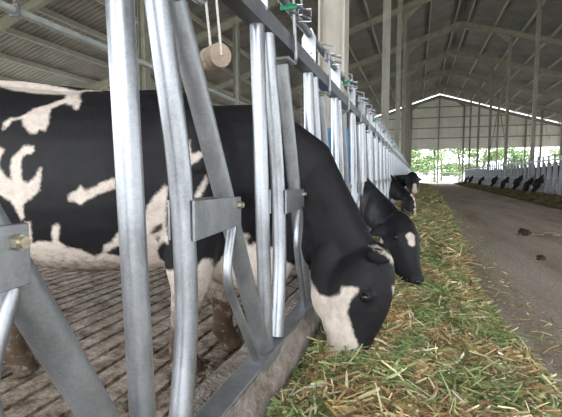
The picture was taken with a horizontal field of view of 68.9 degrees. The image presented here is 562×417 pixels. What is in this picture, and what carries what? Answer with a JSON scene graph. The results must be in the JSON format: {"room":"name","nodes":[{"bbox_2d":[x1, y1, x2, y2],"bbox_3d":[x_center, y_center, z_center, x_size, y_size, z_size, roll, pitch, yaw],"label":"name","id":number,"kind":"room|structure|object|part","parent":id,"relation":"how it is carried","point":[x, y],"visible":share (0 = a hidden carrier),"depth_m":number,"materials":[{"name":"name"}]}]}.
{"room":"farm building","nodes":[
{"label":"farm building","id":0,"kind":"room"},
{"bbox_2d":[0,265,298,416],"bbox_3d":[-1.013,-0.882,23.502,15.380,0.230,60.000,2,5,18],"label":"floor","id":1,"kind":"structure","parent":0,"point":[91,304],"depth_m":2.33,"materials":[{"name":"grey concrete"}]},
{"bbox_2d":[0,0,390,135],"bbox_3d":[4.907,-4.490,7.529,33.579,9.643,0.300,2,5,18],"label":"roof frame","id":2,"kind":"object","parent":1,"relation":"on","point":[31,6],"visible":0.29,"depth_m":10.24,"materials":[{"name":"grey metal"}]},
{"bbox_2d":[0,80,394,378],"bbox_3d":[-0.815,0.069,1.977,2.642,1.382,0.706,0,5,0],"label":"cow","id":3,"kind":"object","parent":1,"relation":"on","point":[57,167],"visible":0.62,"depth_m":1.73},
{"bbox_2d":[113,292,294,416],"bbox_3d":[-0.583,0.759,2.103,1.120,0.068,3.100,2,5,18],"label":"muck","id":4,"kind":"object","parent":1,"relation":"on","point":[121,403],"visible":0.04,"depth_m":1.93,"materials":[{"name":"brown soil"}]},
{"bbox_2d":[86,0,402,149],"bbox_3d":[6.675,-4.927,12.878,33.579,9.643,0.300,2,5,18],"label":"roof frame","id":5,"kind":"object","parent":1,"relation":"on","point":[230,23],"visible":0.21,"depth_m":15.49,"materials":[{"name":"grey metal"}]},
{"bbox_2d":[318,0,348,170],"bbox_3d":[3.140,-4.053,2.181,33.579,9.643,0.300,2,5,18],"label":"column","id":6,"kind":"structure","parent":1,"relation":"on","point":[333,15],"depth_m":3.28,"materials":[{"name":"beige paint"}]},
{"bbox_2d":[0,0,380,127],"bbox_3d":[3.124,-5.875,22.033,0.120,4.802,52.580,2,5,18],"label":"pipe","id":7,"kind":"object","parent":6,"relation":"hanging from","point":[14,10],"visible":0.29,"depth_m":4.93,"materials":[{"name":"grey metal"}]},
{"bbox_3d":[-1.029,-4.888,9.458,0.016,4.722,0.014,2,5,18],"label":"hanger rod","id":8,"kind":"part","parent":7,"relation":"part of","materials":[{"name":"metal"}]},
{"bbox_3d":[0.738,-5.325,14.807,0.016,4.722,0.014,2,5,18],"label":"hanger rod","id":9,"kind":"part","parent":7,"relation":"part of","materials":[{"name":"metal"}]},
{"bbox_2d":[210,0,541,175],"bbox_3d":[8.442,-5.364,18.227,33.579,9.643,0.300,2,5,18],"label":"roof frame","id":10,"kind":"object","parent":1,"relation":"on","point":[411,7],"visible":0.35,"depth_m":18.83,"materials":[{"name":"light grey painted steel"}]},
{"bbox_2d":[362,178,423,285],"bbox_3d":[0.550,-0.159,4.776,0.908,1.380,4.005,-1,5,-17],"label":"cow","id":11,"kind":"object","parent":1,"relation":"on","point":[394,228],"visible":0.17,"depth_m":2.99},
{"bbox_2d":[390,175,415,214],"bbox_3d":[1.557,-0.484,8.770,3.052,1.377,0.893,4,6,42],"label":"cow","id":12,"kind":"object","parent":1,"relation":"on","point":[398,192],"visible":0.16,"depth_m":7.77},
{"bbox_2d":[250,20,561,185],"bbox_3d":[10.209,-5.801,23.576,33.579,9.643,0.300,2,5,18],"label":"roof frame","id":13,"kind":"object","parent":1,"relation":"on","point":[507,35],"visible":0.52,"depth_m":23.04,"materials":[{"name":"light grey painted steel"}]},
{"bbox_2d":[490,59,507,149],"bbox_3d":[13.514,-6.600,25.402,0.116,5.658,5.490,2,5,18],"label":"brace","id":14,"kind":"object","parent":13,"relation":"attached to","point":[507,59],"visible":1,"depth_m":25.35,"materials":[{"name":"light grey painted steel"}]},
{"bbox_3d":[13.486,-6.601,25.412,0.056,5.658,5.490,2,5,18],"label":"rod","id":15,"kind":"part","parent":14,"relation":"part of","materials":[{"name":"green paint"}]},
{"bbox_2d":[395,172,421,195],"bbox_3d":[2.208,-0.632,10.581,0.946,1.377,3.296,-4,6,-43],"label":"cow","id":16,"kind":"object","parent":1,"relation":"on","point":[411,180],"visible":0.14,"depth_m":9.22},
{"bbox_2d":[293,50,561,167],"bbox_3d":[11.976,-6.238,28.924,33.579,9.643,0.300,2,5,18],"label":"roof frame","id":17,"kind":"object","parent":1,"relation":"on","point":[489,61],"visible":0.49,"depth_m":28.30,"materials":[{"name":"light grey painted steel"}]},
{"bbox_2d":[409,79,410,154],"bbox_3d":[10.171,-7.122,32.432,0.116,5.553,5.490,2,5,18],"label":"brace","id":18,"kind":"object","parent":17,"relation":"attached to","point":[410,79],"visible":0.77,"depth_m":31.88,"materials":[{"name":"green paint"}]},
{"bbox_2d":[299,69,561,169],"bbox_3d":[13.743,-6.675,34.273,33.579,9.643,0.300,2,5,18],"label":"roof frame","id":19,"kind":"object","parent":1,"relation":"on","point":[477,79],"visible":0.41,"depth_m":33.42,"materials":[{"name":"light grey painted steel"}]},
{"bbox_2d":[358,95,560,180],"bbox_3d":[17.277,-7.549,44.971,33.579,9.643,0.300,2,5,18],"label":"roof frame","id":20,"kind":"object","parent":1,"relation":"on","point":[463,103],"visible":0.56,"depth_m":43.93,"materials":[{"name":"light grey painted steel"}]},
{"bbox_2d":[365,84,561,166],"bbox_3d":[15.510,-7.112,39.622,33.579,9.643,0.300,2,5,18],"label":"roof frame","id":21,"kind":"object","parent":1,"relation":"on","point":[467,92],"visible":0.53,"depth_m":38.63,"materials":[{"name":"light grey painted steel"}]},
{"bbox_2d":[0,0,561,126],"bbox_3d":[8.428,-7.725,17.992,34.000,5.532,57.932,2,5,18],"label":"ceiling","id":22,"kind":"structure","parent":0,"point":[32,52],"depth_m":21.20,"materials":[{"name":"metal"}]},
{"bbox_2d":[366,97,560,182],"bbox_3d":[17.289,-7.600,45.005,33.600,9.620,0.241,2,5,18],"label":"wall","id":23,"kind":"structure","parent":0,"point":[436,124],"depth_m":44.28,"materials":[{"name":"grey metal"}]},
{"bbox_3d":[17.274,-7.437,44.970,0.140,9.300,0.140,2,5,18],"label":"post","id":24,"kind":"part","parent":23,"relation":"part of","materials":[{"name":"grey metal"}]},
{"bbox_3d":[22.783,-6.393,43.235,0.140,7.502,0.140,2,5,18],"label":"post","id":25,"kind":"part","parent":23,"relation":"part of","materials":[{"name":"grey metal"}]},
{"bbox_2d":[428,183,561,389],"bbox_3d":[8.856,-0.627,20.262,5.080,0.250,60.000,2,5,18],"label":"floor","id":26,"kind":"structure","parent":0,"point":[542,282],"depth_m":4.49,"materials":[{"name":"concrete"}]},
{"bbox_2d":[167,188,407,416],"bbox_3d":[7.154,-1.022,23.433,0.192,0.520,55.000,2,5,18],"label":"kerb","id":27,"kind":"object","parent":26,"relation":"on","point":[254,401],"visible":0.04,"depth_m":1.41,"materials":[{"name":"concrete"}]},
{"bbox_2d":[0,0,357,416],"bbox_3d":[0.046,-0.178,1.719,0.140,1.430,3.500,2,5,18],"label":"fence","id":28,"kind":"object","parent":27,"relation":"on","point":[26,301],"visible":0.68,"depth_m":0.95,"materials":[{"name":"metal"}]},
{"bbox_3d":[-0.407,0.072,0.419,0.072,0.095,0.278,2,5,18],"label":"pivot plate","id":29,"kind":"part","parent":28,"relation":"part of","materials":[{"name":"metal"}]},
{"bbox_3d":[-0.367,0.070,0.544,0.057,1.028,0.547,2,5,21],"label":"locking arm","id":30,"kind":"part","parent":28,"relation":"part of","materials":[{"name":"metal"}]},
{"bbox_3d":[-0.287,-0.007,0.785,0.078,1.143,0.051,-1,5,-7],"label":"post","id":31,"kind":"part","parent":28,"relation":"part of","materials":[{"name":"metal"}]},
{"bbox_3d":[-0.191,0.018,1.075,0.072,0.095,0.264,2,5,18],"label":"pivot plate","id":32,"kind":"part","parent":28,"relation":"part of","materials":[{"name":"metal"}]},
{"bbox_2d":[200,0,230,70],"bbox_3d":[-0.170,-0.484,1.056,0.060,0.247,0.075,-3,6,-35],"label":"roller","id":33,"kind":"object","parent":28,"relation":"hanging from","point":[215,56],"visible":0.95,"depth_m":1.04,"materials":[{"name":"brown wood"}]},
{"bbox_3d":[-0.153,0.016,1.193,0.057,1.030,0.542,2,5,21],"label":"locking arm","id":34,"kind":"part","parent":28,"relation":"part of","materials":[{"name":"metal"}]},
{"bbox_3d":[0.036,0.511,1.768,0.072,0.050,3.480,2,5,18],"label":"rail","id":35,"kind":"part","parent":28,"relation":"part of","materials":[{"name":"metal"}]},
{"bbox_3d":[-0.068,-0.061,1.448,0.078,1.143,0.051,-1,5,-7],"label":"post","id":36,"kind":"part","parent":28,"relation":"part of","materials":[{"name":"metal"}]},
{"bbox_3d":[-0.078,-0.763,1.400,0.072,0.172,0.008,2,5,18],"label":"mounting plate","id":37,"kind":"part","parent":28,"relation":"part of","materials":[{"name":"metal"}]},
{"bbox_3d":[0.029,-0.036,1.740,0.072,0.095,0.268,2,5,18],"label":"pivot plate","id":38,"kind":"part","parent":28,"relation":"part of","materials":[{"name":"metal"}]},
{"bbox_3d":[0.063,-0.065,1.846,0.057,1.078,0.380,2,5,22],"label":"locking arm","id":39,"kind":"part","parent":28,"relation":"part of","materials":[{"name":"metal"}]},
{"bbox_3d":[0.151,-0.115,2.110,0.078,1.143,0.051,-1,5,-7],"label":"post","id":40,"kind":"part","parent":28,"relation":"part of","materials":[{"name":"metal"}]},
{"bbox_3d":[0.141,-0.817,2.063,0.072,0.172,0.008,2,5,18],"label":"mounting plate","id":41,"kind":"part","parent":28,"relation":"part of","materials":[{"name":"metal"}]},
{"bbox_3d":[0.280,-0.119,2.502,0.057,1.077,0.365,2,5,22],"label":"locking arm","id":42,"kind":"part","parent":28,"relation":"part of","materials":[{"name":"metal"}]},
{"bbox_3d":[0.370,-0.169,2.773,0.078,1.143,0.051,-1,5,-7],"label":"post","id":43,"kind":"part","parent":28,"relation":"part of","materials":[{"name":"metal"}]},
{"bbox_3d":[0.360,-0.871,2.725,0.072,0.172,0.008,2,5,18],"label":"mounting plate","id":44,"kind":"part","parent":28,"relation":"part of","materials":[{"name":"metal"}]},
{"bbox_3d":[0.499,-0.173,3.164,0.057,1.078,0.385,2,5,22],"label":"locking arm","id":45,"kind":"part","parent":28,"relation":"part of","materials":[{"name":"metal"}]},
{"bbox_2d":[348,87,388,230],"bbox_3d":[1.140,-0.449,5.032,0.140,1.430,3.500,2,5,18],"label":"fence","id":46,"kind":"object","parent":27,"relation":"on","point":[365,148],"visible":0.65,"depth_m":4.06,"materials":[{"name":"metal"}]},
{"bbox_3d":[0.589,-0.224,3.436,0.078,1.143,0.051,-1,5,-7],"label":"post","id":47,"kind":"part","parent":46,"relation":"part of","materials":[{"name":"metal"}]},
{"bbox_3d":[0.579,-0.925,3.388,0.072,0.172,0.008,2,5,18],"label":"mounting plate","id":48,"kind":"part","parent":46,"relation":"part of","materials":[{"name":"metal"}]},
{"bbox_3d":[0.719,-0.227,3.832,0.057,1.077,0.375,2,5,22],"label":"locking arm","id":49,"kind":"part","parent":46,"relation":"part of","materials":[{"name":"metal"}]},
{"bbox_3d":[0.685,-0.199,3.727,0.072,0.095,0.266,2,5,18],"label":"pivot plate","id":50,"kind":"part","parent":46,"relation":"part of","materials":[{"name":"metal"}]},
{"bbox_3d":[0.808,-0.278,4.098,0.078,1.143,0.051,-1,5,-7],"label":"post","id":51,"kind":"part","parent":46,"relation":"part of","materials":[{"name":"metal"}]},
{"bbox_3d":[0.798,-0.979,4.051,0.072,0.172,0.008,2,5,18],"label":"mounting plate","id":52,"kind":"part","parent":46,"relation":"part of","materials":[{"name":"metal"}]},
{"bbox_3d":[0.939,-0.274,4.495,0.057,1.066,0.434,2,5,22],"label":"locking arm","id":53,"kind":"part","parent":46,"relation":"part of","materials":[{"name":"metal"}]},
{"bbox_3d":[1.027,-0.332,4.761,0.078,1.143,0.051,-1,5,-7],"label":"post","id":54,"kind":"part","parent":46,"relation":"part of","materials":[{"name":"metal"}]},
{"bbox_3d":[1.017,-1.033,4.713,0.072,0.172,0.008,2,5,18],"label":"mounting plate","id":55,"kind":"part","parent":46,"relation":"part of","materials":[{"name":"metal"}]},
{"bbox_3d":[1.156,-0.335,5.152,0.057,1.077,0.365,2,5,22],"label":"locking arm","id":56,"kind":"part","parent":46,"relation":"part of","materials":[{"name":"metal"}]},
{"bbox_3d":[1.246,-0.386,5.424,0.078,1.143,0.051,-1,5,-7],"label":"post","id":57,"kind":"part","parent":46,"relation":"part of","materials":[{"name":"metal"}]},
{"bbox_3d":[1.376,-0.390,5.820,0.057,1.078,0.395,2,5,22],"label":"locking arm","id":58,"kind":"part","parent":46,"relation":"part of","materials":[{"name":"metal"}]},
{"bbox_3d":[1.464,-0.440,6.087,0.078,1.143,0.051,-1,5,-7],"label":"post","id":59,"kind":"part","parent":46,"relation":"part of","materials":[{"name":"metal"}]},
{"bbox_3d":[1.595,-0.444,6.482,0.057,1.077,0.375,2,5,22],"label":"locking arm","id":60,"kind":"part","parent":46,"relation":"part of","materials":[{"name":"metal"}]},
{"bbox_2d":[382,131,397,203],"bbox_3d":[2.235,-0.719,8.345,0.140,1.430,3.500,2,5,18],"label":"fence","id":61,"kind":"object","parent":27,"relation":"on","point":[388,149],"visible":0.65,"depth_m":7.62,"materials":[{"name":"metal"}]},
{"bbox_3d":[1.683,-0.494,6.749,0.078,1.143,0.051,-1,5,-7],"label":"post","id":62,"kind":"part","parent":61,"relation":"part of","materials":[{"name":"metal"}]},
{"bbox_3d":[1.902,-0.548,7.412,0.078,1.143,0.051,-1,5,-7],"label":"post","id":63,"kind":"part","parent":61,"relation":"part of","materials":[{"name":"metal"}]},
{"bbox_3d":[2.121,-0.603,8.075,0.078,1.143,0.051,-1,5,-7],"label":"post","id":64,"kind":"part","parent":61,"relation":"part of","materials":[{"name":"metal"}]},
{"bbox_3d":[2.033,-0.545,7.808,0.057,1.066,0.434,2,5,22],"label":"locking arm","id":65,"kind":"part","parent":61,"relation":"part of","materials":[{"name":"metal"}]},
{"bbox_2d":[394,148,400,200],"bbox_3d":[3.310,-0.980,11.666,0.098,1.410,3.500,2,5,18],"label":"fence","id":66,"kind":"object","parent":27,"relation":"on","point":[397,157],"visible":0.31,"depth_m":11.33,"materials":[{"name":"metal"}]},
{"bbox_2d":[400,153,403,174],"bbox_3d":[4.405,-1.251,14.979,0.098,1.410,3.500,2,5,18],"label":"fence","id":67,"kind":"object","parent":27,"relation":"on","point":[401,155],"visible":0.28,"depth_m":14.28,"materials":[{"name":"metal"}]},
{"bbox_2d":[403,158,405,188],"bbox_3d":[5.500,-1.522,18.293,0.098,1.410,3.500,2,5,18],"label":"fence","id":68,"kind":"object","parent":27,"relation":"on","point":[404,164],"visible":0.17,"depth_m":17.98,"materials":[{"name":"metal"}]},
{"bbox_2d":[265,183,561,416],"bbox_3d":[7.406,-0.946,21.243,1.923,0.472,47.000,2,5,18],"label":"heap","id":69,"kind":"object","parent":26,"relation":"on","point":[440,349],"visible":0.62,"depth_m":1.76,"materials":[{"name":"green plant"}]},
{"bbox_2d":[443,193,561,346],"bbox_3d":[5.767,0.029,10.340,3.579,0.060,20.838,2,5,18],"label":"litter","id":70,"kind":"object","parent":26,"relation":"on","point":[463,193],"visible":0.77,"depth_m":5.81,"materials":[{"name":"beige plant"}]},
{"bbox_2d":[454,181,561,209],"bbox_3d":[12.262,-1.255,24.262,1.304,0.384,37.800,2,5,18],"label":"heap","id":71,"kind":"object","parent":26,"relation":"on","point":[550,200],"visible":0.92,"depth_m":15.73,"materials":[{"name":"green plant"}]},
{"bbox_2d":[518,228,533,235],"bbox_3d":[3.649,0.345,6.118,0.220,0.116,0.192,2,5,18],"label":"clod","id":72,"kind":"object","parent":26,"relation":"on","point":[521,232],"visible":1,"depth_m":6.08,"materials":[{"name":"brown soil"}]},
{"bbox_2d":[534,255,545,259],"bbox_3d":[2.760,0.518,4.362,0.110,0.057,0.112,-2,5,-28],"label":"clod","id":73,"kind":"object","parent":26,"relation":"on","point":[538,257],"visible":1,"depth_m":4.34,"materials":[{"name":"brown soil"}]},
{"bbox_2d":[544,232,560,233],"bbox_3d":[4.125,0.376,6.171,0.040,0.054,0.364,-1,5,-16],"label":"stick","id":74,"kind":"object","parent":26,"relation":"on","point":[544,232],"visible":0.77,"depth_m":6.20,"materials":[{"name":"beige wood"}]},
{"bbox_3d":[12.120,-0.888,21.803,0.199,0.519,55.000,2,5,18],"label":"kerb","id":75,"kind":"object","parent":26,"relation":"on","visible":0},
{"bbox_2d":[465,167,468,181],"bbox_3d":[17.898,-3.251,39.460,0.098,1.410,3.500,2,5,18],"label":"fence","id":76,"kind":"object","parent":75,"relation":"on","point":[467,168],"visible":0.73,"depth_m":39.11,"materials":[{"name":"metal"}]},
{"bbox_2d":[469,166,473,182],"bbox_3d":[16.803,-2.981,36.147,0.098,1.410,3.500,2,5,18],"label":"fence","id":77,"kind":"object","parent":75,"relation":"on","point":[471,169],"visible":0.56,"depth_m":35.81,"materials":[{"name":"metal"}]},
{"bbox_2d":[473,166,479,183],"bbox_3d":[15.709,-2.710,32.833,0.098,1.410,3.500,2,5,18],"label":"fence","id":78,"kind":"object","parent":75,"relation":"on","point":[476,172],"visible":0.9,"depth_m":32.98,"materials":[{"name":"metal"}]},
{"bbox_2d":[480,164,487,184],"bbox_3d":[14.614,-2.439,29.520,0.098,1.410,3.500,2,5,18],"label":"fence","id":79,"kind":"object","parent":75,"relation":"on","point":[483,172],"visible":0.79,"depth_m":29.15,"materials":[{"name":"metal"}]},
{"bbox_2d":[487,163,497,185],"bbox_3d":[13.519,-2.168,26.206,0.098,1.410,3.500,2,5,18],"label":"fence","id":80,"kind":"object","parent":75,"relation":"on","point":[491,174],"visible":0.68,"depth_m":26.48,"materials":[{"name":"metal"}]},
{"bbox_2d":[496,161,510,187],"bbox_3d":[12.425,-1.898,22.893,0.098,1.410,3.500,2,5,18],"label":"fence","id":81,"kind":"object","parent":75,"relation":"on","point":[501,176],"visible":0.79,"depth_m":22.96,"materials":[{"name":"metal"}]},
{"bbox_2d":[509,159,527,189],"bbox_3d":[11.330,-1.627,19.580,0.098,1.410,3.500,2,5,18],"label":"fence","id":82,"kind":"object","parent":75,"relation":"on","point":[514,174],"visible":0.74,"depth_m":19.52,"materials":[{"name":"metal"}]},
{"bbox_3d":[10.856,-1.398,18.155,0.057,1.077,0.375,2,5,22],"label":"locking arm","id":83,"kind":"part","parent":82,"relation":"part of","materials":[{"name":"metal"}]},
{"bbox_2d":[527,155,553,193],"bbox_3d":[10.235,-1.356,16.266,0.098,1.410,3.500,2,5,18],"label":"fence","id":84,"kind":"object","parent":75,"relation":"on","point":[547,184],"visible":0.76,"depth_m":15.77,"materials":[{"name":"metal"}]},
{"bbox_3d":[9.980,-1.181,15.504,0.057,1.078,0.395,2,5,22],"label":"locking arm","id":85,"kind":"part","parent":84,"relation":"part of","materials":[{"name":"metal"}]},
{"bbox_3d":[9.892,-1.187,15.233,0.078,1.143,0.051,-1,5,-7],"label":"post","id":86,"kind":"part","parent":84,"relation":"part of","materials":[{"name":"metal"}]},
{"bbox_3d":[9.761,-1.127,14.841,0.057,1.077,0.375,2,5,22],"label":"locking arm","id":87,"kind":"part","parent":84,"relation":"part of","materials":[{"name":"metal"}]},
{"bbox_2d":[551,153,561,194],"bbox_3d":[9.141,-1.085,12.953,0.098,1.410,3.500,2,5,18],"label":"fence","id":88,"kind":"object","parent":75,"relation":"on","point":[557,185],"visible":0.98,"depth_m":14.17,"materials":[{"name":"metal"}]},
{"bbox_3d":[9.673,-1.133,14.570,0.078,1.143,0.051,-1,5,-7],"label":"post","id":89,"kind":"part","parent":88,"relation":"part of","materials":[{"name":"metal"}]},
{"bbox_3d":[9.543,-1.073,14.179,0.057,1.077,0.375,2,5,22],"label":"locking arm","id":90,"kind":"part","parent":88,"relation":"part of","materials":[{"name":"metal"}]},
{"bbox_3d":[9.454,-1.079,13.907,0.078,1.143,0.051,-1,5,-7],"label":"post","id":91,"kind":"part","parent":88,"relation":"part of","materials":[{"name":"metal"}]},
{"bbox_3d":[18.934,-0.347,16.956,15.820,0.230,60.000,2,5,18],"label":"floor","id":92,"kind":"structure","parent":0,"visible":0},
{"bbox_2d":[478,169,517,187],"bbox_3d":[15.512,-2.138,28.999,2.886,1.379,0.692,2,5,24],"label":"cow","id":93,"kind":"object","parent":92,"relation":"on","point":[482,178],"visible":0.11,"depth_m":29.35},
{"bbox_2d":[491,168,537,190],"bbox_3d":[13.911,-1.738,24.099,2.856,1.379,0.697,2,5,18],"label":"cow","id":94,"kind":"object","parent":92,"relation":"on","point":[494,180],"visible":0.16,"depth_m":24.40},
{"bbox_2d":[500,167,555,192],"bbox_3d":[12.917,-1.496,21.143,2.886,1.379,0.692,2,5,24],"label":"cow","id":95,"kind":"object","parent":92,"relation":"on","point":[503,183],"visible":0.11,"depth_m":21.48},
{"bbox_2d":[512,166,552,188],"bbox_3d":[12.062,-1.281,18.504,2.856,1.379,0.697,2,5,20],"label":"cow","id":96,"kind":"object","parent":92,"relation":"on","point":[516,182],"visible":0.14,"depth_m":18.83},
{"bbox_2d":[522,165,559,192],"bbox_3d":[11.473,-1.139,16.769,2.886,1.379,0.692,2,5,18],"label":"cow","id":97,"kind":"object","parent":92,"relation":"on","point":[529,182],"visible":0.27,"depth_m":16.99},
{"bbox_2d":[531,169,561,191],"bbox_3d":[11.033,-1.026,15.389,2.856,1.379,0.697,2,5,18],"label":"cow","id":98,"kind":"object","parent":92,"relation":"on","point":[536,184],"visible":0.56,"depth_m":15.68},
{"label":"outside","id":99,"kind":"structure","parent":0,"visible":0},
{"bbox_2d":[419,178,464,181],"bbox_3d":[21.893,-4.089,66.376,240.000,0.340,260.000,2,5,18],"label":"ground","id":100,"kind":"structure","parent":99,"point":[423,179],"depth_m":86.78,"materials":[{"name":"grey concrete"}]},
{"bbox_2d":[400,149,441,173],"bbox_3d":[18.437,-7.756,58.648,8.589,8.232,7.376,-1,5,-16],"label":"tree","id":101,"kind":"object","parent":100,"relation":"on","point":[420,168],"visible":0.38,"depth_m":57.29,"materials":[{"name":"green plant"}]},
{"bbox_2d":[413,149,464,181],"bbox_3d":[23.792,-8.518,61.122,8.700,9.350,9.758,2,5,18],"label":"tree","id":102,"kind":"object","parent":100,"relation":"on","point":[442,166],"visible":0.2,"depth_m":61.56,"materials":[{"name":"green plant"}]},
{"bbox_2d":[415,172,464,182],"bbox_3d":[18.407,-3.337,45.937,26.040,1.530,0.155,2,5,18],"label":"railing","id":103,"kind":"object","parent":100,"relation":"on","point":[431,176],"visible":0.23,"depth_m":46.04,"materials":[{"name":"white metal"}]},
{"bbox_3d":[18.413,-3.996,45.836,26.000,0.070,0.070,2,5,18],"label":"rail","id":104,"kind":"part","parent":103,"relation":"part of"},
{"bbox_3d":[18.413,-3.597,45.869,26.000,0.070,0.070,2,5,18],"label":"rail","id":105,"kind":"part","parent":103,"relation":"part of","materials":[{"name":"white metal"}]},
{"bbox_2d":[419,149,467,180],"bbox_3d":[30.145,-10.472,77.509,12.723,10.572,13.474,2,5,18],"label":"tree","id":106,"kind":"object","parent":100,"relation":"on","point":[441,155],"visible":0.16,"depth_m":75.12,"materials":[{"name":"green plant"}]},
{"bbox_2d":[440,148,486,180],"bbox_3d":[28.238,-8.280,64.282,7.812,8.365,8.457,5,7,45],"label":"tree","id":107,"kind":"object","parent":100,"relation":"on","point":[458,151],"visible":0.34,"depth_m":63.95,"materials":[{"name":"green plant"}]},
{"bbox_2d":[455,148,511,173],"bbox_3d":[32.524,-8.261,66.178,8.420,8.039,8.805,2,5,18],"label":"tree","id":108,"kind":"object","parent":100,"relation":"on","point":[500,151],"visible":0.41,"depth_m":65.14,"materials":[{"name":"green plant"}]},
{"bbox_2d":[499,148,541,168],"bbox_3d":[38.727,-7.843,67.312,7.453,6.998,7.878,2,5,18],"label":"tree","id":109,"kind":"object","parent":100,"relation":"on","point":[515,154],"visible":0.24,"depth_m":65.95,"materials":[{"name":"green plant"}]},
{"bbox_2d":[541,147,559,166],"bbox_3d":[46.408,-7.392,68.438,8.390,5.929,9.195,2,5,18],"label":"tree","id":110,"kind":"object","parent":100,"relation":"on","point":[553,151],"visible":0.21,"depth_m":68.85,"materials":[{"name":"green plant"}]},
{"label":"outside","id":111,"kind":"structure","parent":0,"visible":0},
{"bbox_2d":[419,182,457,182],"bbox_3d":[31.136,-2.763,46.529,150.000,0.230,4.000,2,5,18],"label":"ground","id":112,"kind":"structure","parent":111,"point":[419,182],"depth_m":50.47,"materials":[{"name":"grey concrete"}]}
]}

